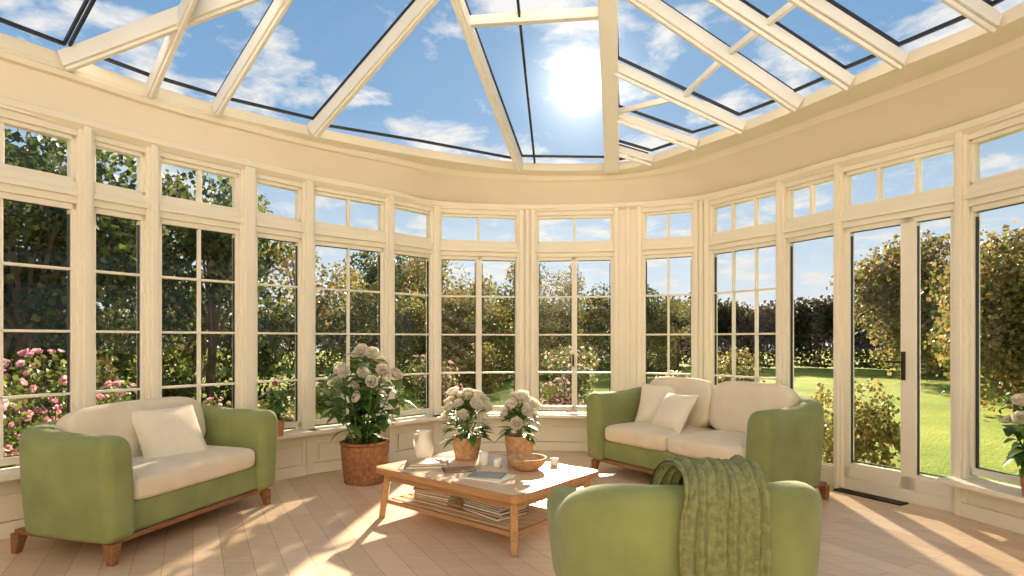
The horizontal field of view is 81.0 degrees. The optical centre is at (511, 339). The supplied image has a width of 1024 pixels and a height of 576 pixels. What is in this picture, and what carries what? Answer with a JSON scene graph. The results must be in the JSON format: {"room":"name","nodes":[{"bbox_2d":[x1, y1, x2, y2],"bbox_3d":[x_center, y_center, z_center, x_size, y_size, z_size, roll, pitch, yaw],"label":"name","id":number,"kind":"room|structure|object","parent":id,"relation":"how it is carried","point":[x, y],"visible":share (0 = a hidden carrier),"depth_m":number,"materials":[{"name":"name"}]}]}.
{"room":"sunroom","nodes":[
{"label":"sunroom","id":0,"kind":"room"},
{"bbox_2d":[0,466,23,522],"bbox_3d":[-3.187,1.039,3.771,0.290,0.422,0.984,0,0,31],"label":"wall","id":1,"kind":"structure","parent":0,"point":[11,505],"depth_m":3.80,"materials":[{"name":"beige paint"}]},
{"bbox_2d":[0,518,24,539],"bbox_3d":[-3.196,1.200,3.776,0.031,0.100,0.954,0,0,31],"label":"baseboard","id":2,"kind":"structure","parent":1,"relation":"attached to","point":[6,528],"depth_m":3.79,"materials":[{"name":"beige paint"}]},
{"bbox_2d":[0,104,79,465],"bbox_3d":[-3.257,-0.355,3.819,0.160,2.310,0.834,0,0,31],"label":"window","id":3,"kind":"structure","parent":1,"relation":"in","point":[17,184],"depth_m":3.97,"materials":[{"name":"beige paint"}]},
{"bbox_2d":[309,421,400,462],"bbox_3d":[-1.563,1.039,5.857,0.924,0.422,0.290,0,0,-42],"label":"wall","id":4,"kind":"structure","parent":0,"point":[325,450],"depth_m":5.70,"materials":[{"name":"beige paint"}]},
{"bbox_2d":[256,173,304,427],"bbox_3d":[-2.122,-0.355,5.414,0.160,2.310,0.465,0,0,40],"label":"window","id":5,"kind":"structure","parent":4,"relation":"in","point":[269,226],"depth_m":5.47,"materials":[{"name":"beige paint"}]},
{"bbox_2d":[275,464,305,480],"bbox_3d":[-2.068,1.200,5.362,0.030,0.100,0.605,0,0,40],"label":"baseboard","id":6,"kind":"structure","parent":4,"relation":"attached to","point":[299,470],"depth_m":5.42,"materials":[{"name":"beige paint"}]},
{"bbox_2d":[314,186,385,424],"bbox_3d":[-1.618,-0.355,5.922,0.769,2.310,0.160,0,0,-42],"label":"window","id":7,"kind":"structure","parent":4,"relation":"in","point":[347,237],"depth_m":5.93,"materials":[{"name":"beige paint"}]},
{"bbox_2d":[314,453,388,473],"bbox_3d":[-1.570,1.200,5.864,0.894,0.100,0.031,0,0,-42],"label":"baseboard","id":8,"kind":"structure","parent":4,"relation":"attached to","point":[332,465],"depth_m":5.69,"materials":[{"name":"beige paint"}]},
{"bbox_2d":[395,200,433,416],"bbox_3d":[-1.087,-0.355,6.448,0.160,2.310,0.549,0,0,42],"label":"window","id":9,"kind":"structure","parent":4,"relation":"in","point":[405,245],"depth_m":6.50,"materials":[{"name":"beige paint"}]},
{"bbox_2d":[394,445,435,460],"bbox_3d":[-1.029,1.200,6.400,0.030,0.100,0.674,0,0,42],"label":"baseboard","id":10,"kind":"structure","parent":4,"relation":"attached to","point":[406,453],"depth_m":6.29,"materials":[{"name":"beige paint"}]},
{"bbox_2d":[276,414,440,468],"bbox_3d":[-1.524,1.039,5.886,0.427,0.422,2.137,0,0,40],"label":"wall","id":11,"kind":"structure","parent":0,"point":[289,445],"depth_m":5.54,"materials":[{"name":"beige paint"}]},
{"bbox_2d":[260,375,289,435],"bbox_3d":[-2.030,0.566,5.170,0.254,0.519,0.290,0,0,0],"label":"terracotta potted plant","id":12,"kind":"object","parent":11,"relation":"on","point":[278,409],"visible":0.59,"depth_m":5.15,"materials":[{"name":"green plant"}]},
{"bbox_2d":[76,126,979,515],"bbox_3d":[-0.050,-0.130,2.629,7.451,2.757,8.654,0,0,0],"label":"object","id":13,"kind":"structure","parent":11,"relation":"attached to","point":[628,224],"depth_m":5.55,"materials":[{"name":"paint"}]},
{"bbox_2d":[432,412,516,443],"bbox_3d":[-0.335,1.039,6.701,1.117,0.422,0.290,0,0,-10],"label":"wall","id":14,"kind":"structure","parent":0,"point":[496,421],"depth_m":6.72,"materials":[{"name":"beige paint"}]},
{"bbox_2d":[440,205,518,411],"bbox_3d":[-0.377,-0.355,6.780,0.902,2.310,0.160,0,0,-10],"label":"window","id":15,"kind":"structure","parent":14,"relation":"in","point":[478,250],"depth_m":6.74,"materials":[{"name":"beige paint"}]},
{"bbox_2d":[0,451,1023,575],"bbox_3d":[-0.050,1.310,2.700,7.540,0.120,8.600,0,0,0],"label":"floor","id":16,"kind":"structure","parent":0,"point":[318,524],"depth_m":3.69,"materials":[{"name":"brown wood"}]},
{"bbox_2d":[10,397,277,566],"bbox_3d":[-2.399,0.829,4.044,0.869,0.843,1.458,0,0,16],"label":"loveseat","id":17,"kind":"object","parent":16,"relation":"on","point":[109,475],"visible":1,"depth_m":3.65,"materials":[{"name":"green fabric"}]},
{"bbox_2d":[55,397,205,456],"bbox_3d":[-2.539,0.610,4.084,0.241,0.405,1.060,0,0,16],"label":"cushion","id":18,"kind":"object","parent":17,"relation":"on","point":[123,419],"depth_m":3.88,"materials":[{"name":"fabric"}]},
{"bbox_2d":[131,404,207,457],"bbox_3d":[-2.320,0.655,4.084,0.167,0.460,0.460,-36,-17,25],"label":"throw pillow","id":19,"kind":"object","parent":17,"relation":"on","point":[157,431],"depth_m":4.00,"materials":[{"name":"beige fabric"}]},
{"bbox_2d":[132,445,254,499],"bbox_3d":[-2.332,0.853,4.025,0.670,0.195,1.050,0,0,16],"label":"seat cushion","id":20,"kind":"object","parent":17,"relation":"on","point":[162,475],"depth_m":3.88,"materials":[{"name":"fabric"}]},
{"bbox_2d":[320,343,419,485],"bbox_3d":[-1.237,0.640,5.286,0.840,1.220,0.768,0,0,24],"label":"potted flowering plant","id":21,"kind":"object","parent":16,"relation":"on","point":[360,455],"visible":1,"depth_m":5.17,"materials":[{"name":"green plant"}]},
{"bbox_2d":[376,451,597,556],"bbox_3d":[-0.186,1.071,4.170,1.300,0.362,0.920,0,0,40],"label":"coffee table","id":22,"kind":"object","parent":16,"relation":"on","point":[532,489],"visible":0.67,"depth_m":3.88,"materials":[{"name":"brown wood"}]},
{"bbox_2d":[412,430,432,457],"bbox_3d":[-0.671,0.785,4.499,0.163,0.210,0.140,0,0,-5],"label":"ceramic pitcher","id":23,"kind":"object","parent":22,"relation":"on","point":[423,447],"visible":0.98,"depth_m":4.46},
{"bbox_2d":[404,457,448,469],"bbox_3d":[-0.600,0.872,4.240,0.300,0.036,0.226,0,0,-5],"label":"book stack","id":24,"kind":"object","parent":22,"relation":"on","point":[418,463],"visible":1,"depth_m":4.16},
{"bbox_2d":[407,457,446,466],"bbox_3d":[-0.600,0.862,4.240,0.270,0.016,0.200,0,0,-11],"label":"book","id":25,"kind":"object","parent":24,"relation":"on","point":[418,462],"depth_m":4.18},
{"bbox_2d":[413,487,461,504],"bbox_3d":[-0.493,1.079,4.269,0.349,0.089,0.274,0,0,35],"label":"magazine stack","id":26,"kind":"object","parent":22,"relation":"on","point":[420,493],"visible":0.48,"depth_m":4.16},
{"bbox_2d":[413,488,451,495],"bbox_3d":[-0.493,1.055,4.269,0.331,0.013,0.249,0,0,30],"label":"book","id":27,"kind":"object","parent":26,"relation":"on","point":[422,491],"depth_m":4.19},
{"bbox_2d":[415,490,454,497],"bbox_3d":[-0.493,1.070,4.269,0.309,0.016,0.240,0,0,31],"label":"book","id":28,"kind":"object","parent":26,"relation":"on","point":[423,493],"depth_m":4.17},
{"bbox_2d":[414,492,458,500],"bbox_3d":[-0.493,1.087,4.269,0.310,0.018,0.252,0,0,34],"label":"book","id":29,"kind":"object","parent":26,"relation":"on","point":[429,496],"depth_m":4.16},
{"bbox_2d":[414,496,461,504],"bbox_3d":[-0.493,1.117,4.269,0.322,0.013,0.246,0,0,39],"label":"book","id":30,"kind":"object","parent":26,"relation":"on","point":[442,501],"depth_m":4.15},
{"bbox_2d":[415,495,461,502],"bbox_3d":[-0.493,1.103,4.269,0.309,0.014,0.240,0,0,34],"label":"book","id":31,"kind":"object","parent":26,"relation":"on","point":[432,498],"depth_m":4.15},
{"bbox_2d":[437,386,494,460],"bbox_3d":[-0.332,0.619,4.502,0.442,0.542,0.404,0,0,23],"label":"flower basket","id":32,"kind":"object","parent":22,"relation":"on","point":[466,445],"visible":1,"depth_m":4.42,"materials":[{"name":"wicker"}]},
{"bbox_2d":[387,491,547,536],"bbox_3d":[-0.186,1.135,4.170,1.190,0.028,0.810,0,0,40],"label":"shelf","id":33,"kind":"object","parent":22,"relation":"attached to","point":[536,518],"depth_m":3.87,"materials":[{"name":"brown wood"}]},
{"bbox_2d":[459,470,515,482],"bbox_3d":[-0.160,0.881,3.900,0.300,0.018,0.220,0,0,30],"label":"open magazine","id":34,"kind":"object","parent":22,"relation":"on","point":[495,477],"visible":1,"depth_m":3.86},
{"bbox_2d":[468,471,506,478],"bbox_3d":[-0.160,0.877,3.900,0.220,0.010,0.160,0,0,13],"label":"book","id":35,"kind":"object","parent":34,"relation":"on","point":[475,474],"depth_m":3.86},
{"bbox_2d":[461,498,528,521],"bbox_3d":[-0.113,1.056,3.914,0.382,0.136,0.299,0,0,45],"label":"magazine stack","id":36,"kind":"object","parent":22,"relation":"on","point":[494,513],"visible":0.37,"depth_m":3.80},
{"bbox_2d":[462,498,503,508],"bbox_3d":[-0.113,1.034,3.914,0.267,0.015,0.359,0,0,-45],"label":"book","id":37,"kind":"object","parent":36,"relation":"on","point":[488,506],"depth_m":3.81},
{"bbox_2d":[462,499,507,510],"bbox_3d":[-0.113,1.048,3.914,0.358,0.015,0.254,0,0,42],"label":"book","id":38,"kind":"object","parent":36,"relation":"on","point":[488,507],"depth_m":3.81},
{"bbox_2d":[463,501,509,512],"bbox_3d":[-0.113,1.063,3.914,0.335,0.014,0.255,0,0,45],"label":"book","id":39,"kind":"object","parent":36,"relation":"on","point":[474,505],"depth_m":3.80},
{"bbox_2d":[462,503,527,516],"bbox_3d":[-0.113,1.080,3.914,0.357,0.020,0.253,0,0,43],"label":"book","id":40,"kind":"object","parent":36,"relation":"on","point":[484,510],"depth_m":3.81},
{"bbox_2d":[461,506,528,518],"bbox_3d":[-0.113,1.096,3.914,0.365,0.014,0.260,0,0,41],"label":"book","id":41,"kind":"object","parent":36,"relation":"on","point":[480,511],"depth_m":3.81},
{"bbox_2d":[463,509,527,521],"bbox_3d":[-0.113,1.113,3.914,0.258,0.020,0.356,0,0,-41],"label":"book","id":42,"kind":"object","parent":36,"relation":"on","point":[495,517],"depth_m":3.79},
{"bbox_2d":[494,390,542,455],"bbox_3d":[0.048,0.629,4.417,0.352,0.522,0.346,0,0,20],"label":"potted flowers","id":43,"kind":"object","parent":22,"relation":"on","point":[515,412],"visible":0.95,"depth_m":4.35,"materials":[{"name":"plant"}]},
{"bbox_2d":[506,453,546,471],"bbox_3d":[0.100,0.848,4.130,0.284,0.085,0.284,0,0,0],"label":"bowl","id":44,"kind":"object","parent":22,"relation":"on","point":[524,462],"visible":1,"depth_m":4.07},
{"bbox_2d":[546,454,821,575],"bbox_3d":[0.714,0.837,2.505,1.043,0.827,0.951,0,0,-4],"label":"armchair","id":45,"kind":"object","parent":16,"relation":"on","point":[706,516],"visible":1,"depth_m":2.12,"materials":[{"name":"green fabric"}]},
{"bbox_2d":[649,454,771,575],"bbox_3d":[0.705,0.817,2.304,0.363,0.787,0.552,0,0,-4],"label":"throw blanket","id":46,"kind":"object","parent":45,"relation":"on","point":[716,514],"depth_m":2.06,"materials":[{"name":"fabric"}]},
{"bbox_2d":[586,376,829,499],"bbox_3d":[1.632,0.799,5.208,0.979,0.902,1.938,0,0,-34],"label":"sofa","id":47,"kind":"object","parent":16,"relation":"on","point":[775,427],"visible":0.97,"depth_m":5.03,"materials":[{"name":"green fabric"}]},
{"bbox_2d":[635,383,675,421],"bbox_3d":[1.390,0.610,5.648,0.440,0.440,0.146,0,-28,34],"label":"throw pillow","id":48,"kind":"object","parent":47,"relation":"on","point":[651,395],"depth_m":5.64,"materials":[{"name":"beige fabric"}]},
{"bbox_2d":[605,421,715,450],"bbox_3d":[1.365,0.853,5.480,0.770,0.195,0.760,0,0,-34],"label":"seat cushion","id":49,"kind":"object","parent":47,"relation":"on","point":[627,435],"depth_m":5.28,"materials":[{"name":"fabric"}]},
{"bbox_2d":[650,392,698,433],"bbox_3d":[1.425,0.640,5.310,0.146,0.400,0.400,38,-17,-23],"label":"throw pillow","id":50,"kind":"object","parent":47,"relation":"on","point":[672,414],"depth_m":5.21,"materials":[{"name":"beige fabric"}]},
{"bbox_2d":[650,376,715,427],"bbox_3d":[1.580,0.580,5.625,0.249,0.464,0.770,0,0,-34],"label":"cushion","id":51,"kind":"object","parent":47,"relation":"on","point":[699,417],"depth_m":5.38,"materials":[{"name":"fabric"}]},
{"bbox_2d":[667,430,745,459],"bbox_3d":[1.784,0.853,4.858,0.770,0.195,0.760,0,0,-34],"label":"seat cushion","id":52,"kind":"object","parent":47,"relation":"on","point":[722,444],"depth_m":4.72,"materials":[{"name":"fabric"}]},
{"bbox_2d":[709,381,799,432],"bbox_3d":[2.000,0.580,5.004,0.249,0.464,0.770,0,0,-34],"label":"cushion","id":53,"kind":"object","parent":47,"relation":"on","point":[731,403],"depth_m":4.98,"materials":[{"name":"fabric"}]},
{"bbox_2d":[833,488,908,505],"bbox_3d":[2.844,1.242,4.776,0.110,0.014,0.532,0,0,-29],"label":"floor vent","id":54,"kind":"object","parent":16,"relation":"in","point":[843,490],"visible":1,"depth_m":4.74,"materials":[{"name":"brown metal"}]},
{"bbox_2d":[0,2,1023,211],"bbox_3d":[-0.054,-1.685,2.690,7.522,0.470,8.581,0,0,0],"label":"crown molding","id":55,"kind":"structure","parent":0,"point":[971,78],"depth_m":4.90,"materials":[{"name":"paint"}]},
{"bbox_2d":[57,0,1002,172],"bbox_3d":[-0.229,-2.350,2.415,6.565,1.137,8.087,0,0,0],"label":"roof","id":56,"kind":"structure","parent":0,"point":[172,23],"depth_m":4.65,"materials":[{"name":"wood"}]},
{"bbox_2d":[0,0,1003,160],"bbox_3d":[-0.225,-2.373,2.420,6.447,0.942,7.945,0,0,0],"label":"strips","id":57,"kind":"object","parent":56,"relation":"attached to","point":[992,3],"depth_m":4.72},
{"bbox_2d":[528,412,586,441],"bbox_3d":[0.731,1.039,6.736,1.206,0.422,0.290,0,0,6],"label":"wall","id":58,"kind":"structure","parent":0,"point":[554,426],"depth_m":6.76,"materials":[{"name":"beige paint"}]},
{"bbox_2d":[439,442,506,452],"bbox_3d":[-0.337,1.200,6.711,1.087,0.100,0.030,0,0,-10],"label":"baseboard","id":59,"kind":"structure","parent":58,"relation":"attached to","point":[489,446],"depth_m":6.71,"materials":[{"name":"beige paint"}]},
{"bbox_2d":[533,441,587,451],"bbox_3d":[0.732,1.200,6.745,1.176,0.100,0.031,0,0,6],"label":"baseboard","id":60,"kind":"structure","parent":58,"relation":"attached to","point":[539,445],"depth_m":6.75,"materials":[{"name":"beige paint"}]},
{"bbox_2d":[536,207,613,410],"bbox_3d":[0.710,-0.355,6.821,0.876,2.310,0.164,0,0,6],"label":"window","id":61,"kind":"structure","parent":58,"relation":"in","point":[574,251],"depth_m":6.79,"materials":[{"name":"beige paint"}]},
{"bbox_2d":[937,476,1023,517],"bbox_3d":[3.297,1.114,3.780,0.290,0.272,1.088,0,0,-14],"label":"window sill","id":62,"kind":"structure","parent":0,"point":[993,495],"depth_m":4.03,"materials":[{"name":"beige paint"}]},
{"bbox_2d":[840,138,954,511],"bbox_3d":[3.023,-0.130,4.699,0.181,2.760,0.858,0,0,-29],"label":"door","id":63,"kind":"structure","parent":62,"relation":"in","point":[908,211],"depth_m":4.62,"materials":[{"name":"beige paint"}]},
{"bbox_2d":[961,502,1023,534],"bbox_3d":[3.307,1.200,3.783,0.030,0.100,1.058,0,0,-13],"label":"baseboard","id":64,"kind":"structure","parent":62,"relation":"attached to","point":[1005,521],"depth_m":4.03,"materials":[{"name":"beige paint"}]},
{"bbox_2d":[963,110,1023,485],"bbox_3d":[3.378,-0.280,3.807,0.160,2.460,0.943,0,0,-13],"label":"window","id":65,"kind":"structure","parent":62,"relation":"in","point":[1006,189],"depth_m":4.21,"materials":[{"name":"beige paint"}]},
{"bbox_2d":[998,393,1023,495],"bbox_3d":[3.229,0.598,3.683,0.414,0.734,0.432,0,0,16],"label":"flowering plant","id":66,"kind":"object","parent":62,"relation":"on","point":[1016,453],"visible":1,"depth_m":3.70,"materials":[{"name":"plant"}]},
{"label":"outside","id":67,"kind":"structure","parent":0,"visible":0},
{"bbox_2d":[96,351,1023,486],"bbox_3d":[0.000,1.450,20.000,160.000,0.100,120.000,0,0,0],"label":"lawn","id":68,"kind":"structure","parent":67,"point":[935,404],"depth_m":14.12,"materials":[{"name":"green plant"}]},
{"bbox_2d":[0,403,36,468],"bbox_3d":[-4.477,0.968,4.955,0.915,0.850,0.833,0,0,-31],"label":"flowering shrub","id":69,"kind":"object","parent":68,"relation":"on","point":[8,450],"visible":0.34,"depth_m":5.10,"materials":[{"name":"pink plant"}]},
{"bbox_2d":[3,369,33,443],"bbox_3d":[-5.017,0.816,5.234,1.238,1.151,1.127,0,0,11],"label":"flowering shrub","id":70,"kind":"object","parent":68,"relation":"on","point":[6,402],"visible":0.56,"depth_m":5.49,"materials":[{"name":"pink plant"}]},
{"bbox_2d":[3,348,66,467],"bbox_3d":[-5.518,0.740,6.525,1.400,1.301,1.274,0,0,10],"label":"flowering shrub","id":71,"kind":"object","parent":68,"relation":"on","point":[42,406],"visible":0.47,"depth_m":6.54,"materials":[{"name":"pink plant"}]},
{"bbox_2d":[16,350,123,417],"bbox_3d":[-5.945,0.750,7.928,1.407,1.276,1.288,0,0,38],"label":"shrub","id":72,"kind":"object","parent":68,"relation":"on","point":[108,367],"visible":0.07,"depth_m":7.96,"materials":[{"name":"green plant"}]},
{"bbox_2d":[3,129,173,403],"bbox_3d":[-7.621,-1.048,9.129,4.209,4.888,3.628,0,0,-35],"label":"tree","id":73,"kind":"object","parent":68,"relation":"on","point":[110,231],"visible":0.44,"depth_m":9.19,"materials":[{"name":"green plant"}]},
{"bbox_2d":[3,129,176,401],"bbox_3d":[-9.535,-1.215,11.285,5.097,5.222,4.643,0,0,-1],"label":"tree","id":74,"kind":"object","parent":68,"relation":"on","point":[7,292],"visible":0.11,"depth_m":11.02,"materials":[{"name":"green plant"}]},
{"bbox_2d":[51,380,136,420],"bbox_3d":[-4.249,0.917,6.376,0.931,0.951,1.023,0,0,22],"label":"flowering shrub","id":75,"kind":"object","parent":68,"relation":"on","point":[100,397],"visible":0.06,"depth_m":6.48,"materials":[{"name":"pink plant"}]},
{"bbox_2d":[96,308,230,369],"bbox_3d":[-16.487,-0.185,29.184,7.022,3.136,3.077,0,0,-31],"label":"hedge","id":76,"kind":"object","parent":68,"relation":"on","point":[105,314],"visible":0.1,"depth_m":27.73,"materials":[{"name":"green plant"}]},
{"bbox_2d":[96,169,273,393],"bbox_3d":[-8.536,-1.516,16.077,4.555,5.824,4.251,0,0,3],"label":"tree","id":77,"kind":"object","parent":68,"relation":"on","point":[189,356],"visible":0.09,"depth_m":15.32,"materials":[{"name":"green plant"}]},
{"bbox_2d":[106,170,294,405],"bbox_3d":[-6.347,-1.048,12.547,3.298,4.888,3.826,0,0,-7],"label":"tree","id":78,"kind":"object","parent":68,"relation":"on","point":[217,247],"visible":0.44,"depth_m":12.07,"materials":[{"name":"green plant"}]},
{"bbox_2d":[227,240,372,397],"bbox_3d":[-5.101,-0.732,14.847,3.161,4.258,3.552,0,0,41],"label":"tree","id":79,"kind":"object","parent":68,"relation":"on","point":[283,262],"visible":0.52,"depth_m":14.87,"materials":[{"name":"green plant"}]},
{"bbox_2d":[270,294,377,366],"bbox_3d":[-9.015,-0.566,31.299,7.022,3.889,3.077,0,0,-16],"label":"hedge","id":80,"kind":"object","parent":68,"relation":"on","point":[318,330],"visible":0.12,"depth_m":30.33,"materials":[{"name":"green plant"}]},
{"bbox_2d":[316,371,358,417],"bbox_3d":[-3.049,0.944,10.511,0.887,0.900,0.959,0,0,13],"label":"flowering shrub","id":81,"kind":"object","parent":68,"relation":"on","point":[321,405],"visible":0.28,"depth_m":10.28,"materials":[{"name":"green plant"}]},
{"bbox_2d":[327,265,425,388],"bbox_3d":[-3.910,-0.370,17.439,3.154,3.536,2.943,0,0,8],"label":"tree","id":82,"kind":"object","parent":68,"relation":"on","point":[408,321],"visible":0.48,"depth_m":17.42,"materials":[{"name":"green plant"}]},
{"bbox_2d":[321,308,449,364],"bbox_3d":[-6.596,-0.206,31.950,6.959,3.153,3.198,0,0,-13],"label":"hedge","id":83,"kind":"object","parent":68,"relation":"on","point":[337,320],"visible":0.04,"depth_m":30.90,"materials":[{"name":"green plant"}]},
{"bbox_2d":[331,251,450,373],"bbox_3d":[-4.514,-1.154,23.079,3.957,5.100,4.592,0,0,28],"label":"tree","id":84,"kind":"object","parent":68,"relation":"on","point":[372,271],"visible":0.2,"depth_m":22.13,"materials":[{"name":"green plant"}]},
{"bbox_2d":[403,355,463,407],"bbox_3d":[-1.552,0.841,12.044,1.185,1.101,1.078,0,0,44],"label":"flowering shrub","id":85,"kind":"object","parent":68,"relation":"on","point":[418,379],"visible":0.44,"depth_m":11.89,"materials":[{"name":"green plant"}]},
{"bbox_2d":[395,257,475,382],"bbox_3d":[-2.439,-0.839,18.935,3.003,4.471,3.374,0,0,5],"label":"tree","id":86,"kind":"object","parent":68,"relation":"on","point":[421,267],"visible":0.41,"depth_m":18.66,"materials":[{"name":"green plant"}]},
{"bbox_2d":[422,285,500,370],"bbox_3d":[-1.851,-0.326,21.997,2.960,3.440,3.336,0,0,-14],"label":"tree","id":87,"kind":"object","parent":68,"relation":"on","point":[473,307],"visible":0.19,"depth_m":21.28,"materials":[{"name":"green plant"}]},
{"bbox_2d":[441,273,513,381],"bbox_3d":[-0.902,-0.370,20.045,2.943,3.536,3.154,0,0,39],"label":"tree","id":88,"kind":"object","parent":68,"relation":"on","point":[489,325],"visible":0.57,"depth_m":20.00,"materials":[{"name":"green plant"}]},
{"bbox_2d":[451,342,504,394],"bbox_3d":[-0.887,0.700,15.030,1.387,1.375,1.515,0,0,25],"label":"shrub","id":89,"kind":"object","parent":68,"relation":"on","point":[471,378],"visible":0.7,"depth_m":14.76,"materials":[{"name":"green plant"}]},
{"bbox_2d":[485,262,567,375],"bbox_3d":[0.360,-0.945,23.087,3.552,4.684,3.161,0,0,45],"label":"tree","id":90,"kind":"object","parent":68,"relation":"on","point":[509,276],"visible":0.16,"depth_m":22.64,"materials":[{"name":"green plant"}]},
{"bbox_2d":[537,377,583,411],"bbox_3d":[0.764,1.019,10.158,0.808,0.750,0.735,0,0,-22],"label":"flowering shrub","id":91,"kind":"object","parent":68,"relation":"on","point":[565,399],"visible":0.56,"depth_m":10.09,"materials":[{"name":"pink plant"}]},
{"bbox_2d":[540,298,584,379],"bbox_3d":[1.513,-0.058,21.083,2.289,2.912,2.453,0,0,-18],"label":"tree","id":92,"kind":"object","parent":68,"relation":"on","point":[543,330],"visible":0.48,"depth_m":20.95,"materials":[{"name":"green plant"}]},
{"bbox_2d":[545,344,599,395],"bbox_3d":[1.519,0.742,15.070,1.386,1.300,1.281,0,0,16],"label":"flowering shrub","id":93,"kind":"object","parent":68,"relation":"on","point":[586,377],"visible":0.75,"depth_m":14.94,"materials":[{"name":"green plant"}]},
{"bbox_2d":[540,266,610,374],"bbox_3d":[2.458,-0.839,23.918,3.196,4.471,2.845,0,0,44],"label":"tree","id":94,"kind":"object","parent":68,"relation":"on","point":[569,287],"visible":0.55,"depth_m":23.84,"materials":[{"name":"green plant"}]},
{"bbox_2d":[540,312,610,365],"bbox_3d":[3.808,-0.157,32.016,6.874,3.058,3.152,0,0,-1],"label":"hedge","id":95,"kind":"object","parent":68,"relation":"on","point":[570,318],"visible":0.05,"depth_m":31.25,"materials":[{"name":"green plant"}]},
{"bbox_2d":[578,282,672,371],"bbox_3d":[4.554,-0.515,24.951,3.826,3.825,3.298,0,0,-9],"label":"tree","id":96,"kind":"object","parent":68,"relation":"on","point":[651,305],"visible":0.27,"depth_m":24.56,"materials":[{"name":"green plant"}]},
{"bbox_2d":[647,297,690,375],"bbox_3d":[6.520,-0.162,24.054,2.803,3.120,2.616,0,0,7],"label":"tree","id":97,"kind":"object","parent":68,"relation":"on","point":[657,342],"visible":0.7,"depth_m":23.60,"materials":[{"name":"green plant"}]},
{"bbox_2d":[647,292,753,364],"bbox_3d":[8.861,-0.576,31.140,6.959,3.880,3.198,0,0,11],"label":"hedge","id":98,"kind":"object","parent":68,"relation":"on","point":[679,324],"visible":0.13,"depth_m":30.75,"materials":[{"name":"green plant"}]},
{"bbox_2d":[688,346,764,383],"bbox_3d":[3.966,0.750,11.122,1.407,1.276,1.288,0,0,30],"label":"shrub","id":99,"kind":"object","parent":68,"relation":"on","point":[727,363],"visible":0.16,"depth_m":11.05,"materials":[{"name":"green plant"}]},
{"bbox_2d":[673,306,804,364],"bbox_3d":[11.654,-0.180,31.283,6.959,3.102,3.198,0,0,19],"label":"hedge","id":100,"kind":"object","parent":68,"relation":"on","point":[720,351],"visible":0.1,"depth_m":30.79,"materials":[{"name":"green plant"}]},
{"bbox_2d":[718,296,866,367],"bbox_3d":[13.746,-0.392,29.675,6.959,3.518,3.198,0,0,24],"label":"hedge","id":101,"kind":"object","parent":68,"relation":"on","point":[767,319],"visible":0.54,"depth_m":29.57,"materials":[{"name":"green plant"}]},
{"bbox_2d":[794,295,871,367],"bbox_3d":[16.397,-0.515,29.230,6.959,3.761,3.198,0,0,30],"label":"hedge","id":102,"kind":"object","parent":68,"relation":"on","point":[809,338],"visible":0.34,"depth_m":29.24,"materials":[{"name":"green plant"}]},
{"bbox_2d":[808,377,900,468],"bbox_3d":[3.700,0.900,6.537,1.082,0.982,0.991,0,0,24],"label":"shrub","id":103,"kind":"object","parent":68,"relation":"on","point":[863,434],"visible":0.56,"depth_m":6.37,"materials":[{"name":"green plant"}]},
{"bbox_2d":[829,296,922,369],"bbox_3d":[18.447,-0.568,27.760,6.959,3.865,3.198,0,0,28],"label":"hedge","id":104,"kind":"object","parent":68,"relation":"on","point":[866,355],"visible":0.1,"depth_m":27.95,"materials":[{"name":"green plant"}]},
{"bbox_2d":[865,253,948,376],"bbox_3d":[15.803,-1.158,22.930,3.636,5.109,4.084,0,0,-36],"label":"tree","id":105,"kind":"object","parent":68,"relation":"on","point":[945,370],"visible":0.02,"depth_m":22.75,"materials":[{"name":"green plant"}]},
{"bbox_2d":[826,229,998,380],"bbox_3d":[13.333,-1.167,19.997,4.084,5.117,4.604,0,0,-20],"label":"tree","id":106,"kind":"object","parent":68,"relation":"on","point":[879,280],"visible":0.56,"depth_m":19.64,"materials":[{"name":"green plant"}]},
{"bbox_2d":[921,220,1023,413],"bbox_3d":[9.372,-0.408,11.240,2.960,3.605,3.336,0,0,37],"label":"tree","id":107,"kind":"object","parent":68,"relation":"on","point":[1001,293],"visible":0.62,"depth_m":10.88,"materials":[{"name":"green plant"}]},
{"bbox_3d":[1.649,1.039,6.508,0.888,0.422,0.290,0,0,25],"label":"wall","id":108,"kind":"structure","parent":0,"visible":0},
{"bbox_2d":[641,200,693,383],"bbox_3d":[1.714,-0.355,6.571,0.563,2.310,0.160,0,0,25],"label":"window","id":109,"kind":"structure","parent":108,"relation":"in","point":[668,247],"depth_m":6.55,"materials":[{"name":"beige paint"}]},
{"bbox_3d":[2.238,1.039,5.974,0.290,0.422,0.986,0,0,-33],"label":"wall","id":110,"kind":"structure","parent":0,"visible":0},
{"bbox_2d":[708,186,775,384],"bbox_3d":[2.328,-0.355,5.993,0.160,2.310,0.792,0,0,-33],"label":"window","id":111,"kind":"structure","parent":110,"relation":"in","point":[757,236],"depth_m":6.05,"materials":[{"name":"beige paint"}]},
{"bbox_2d":[782,170,832,485],"bbox_3d":[2.687,-0.130,5.361,0.160,2.760,0.526,0,0,-25],"label":"window","id":112,"kind":"structure","parent":110,"relation":"in","point":[813,226],"depth_m":5.46,"materials":[{"name":"beige paint"}]},
{"bbox_3d":[-2.828,1.039,4.360,0.290,0.422,0.518,0,0,32],"label":"wall","id":113,"kind":"structure","parent":0,"visible":0},
{"bbox_2d":[93,134,148,405],"bbox_3d":[-2.900,-0.355,4.405,0.160,2.310,0.378,0,0,32],"label":"window","id":114,"kind":"structure","parent":113,"relation":"in","point":[109,200],"depth_m":4.45,"materials":[{"name":"beige paint"}]},
{"bbox_3d":[-2.478,1.039,4.842,0.290,0.422,0.814,0,0,39],"label":"wall","id":115,"kind":"structure","parent":0,"visible":0},
{"bbox_2d":[159,152,242,408],"bbox_3d":[-2.551,-0.355,4.887,0.160,2.310,0.654,0,0,39],"label":"window","id":116,"kind":"structure","parent":115,"relation":"in","point":[198,215],"depth_m":4.88,"materials":[{"name":"beige paint"}]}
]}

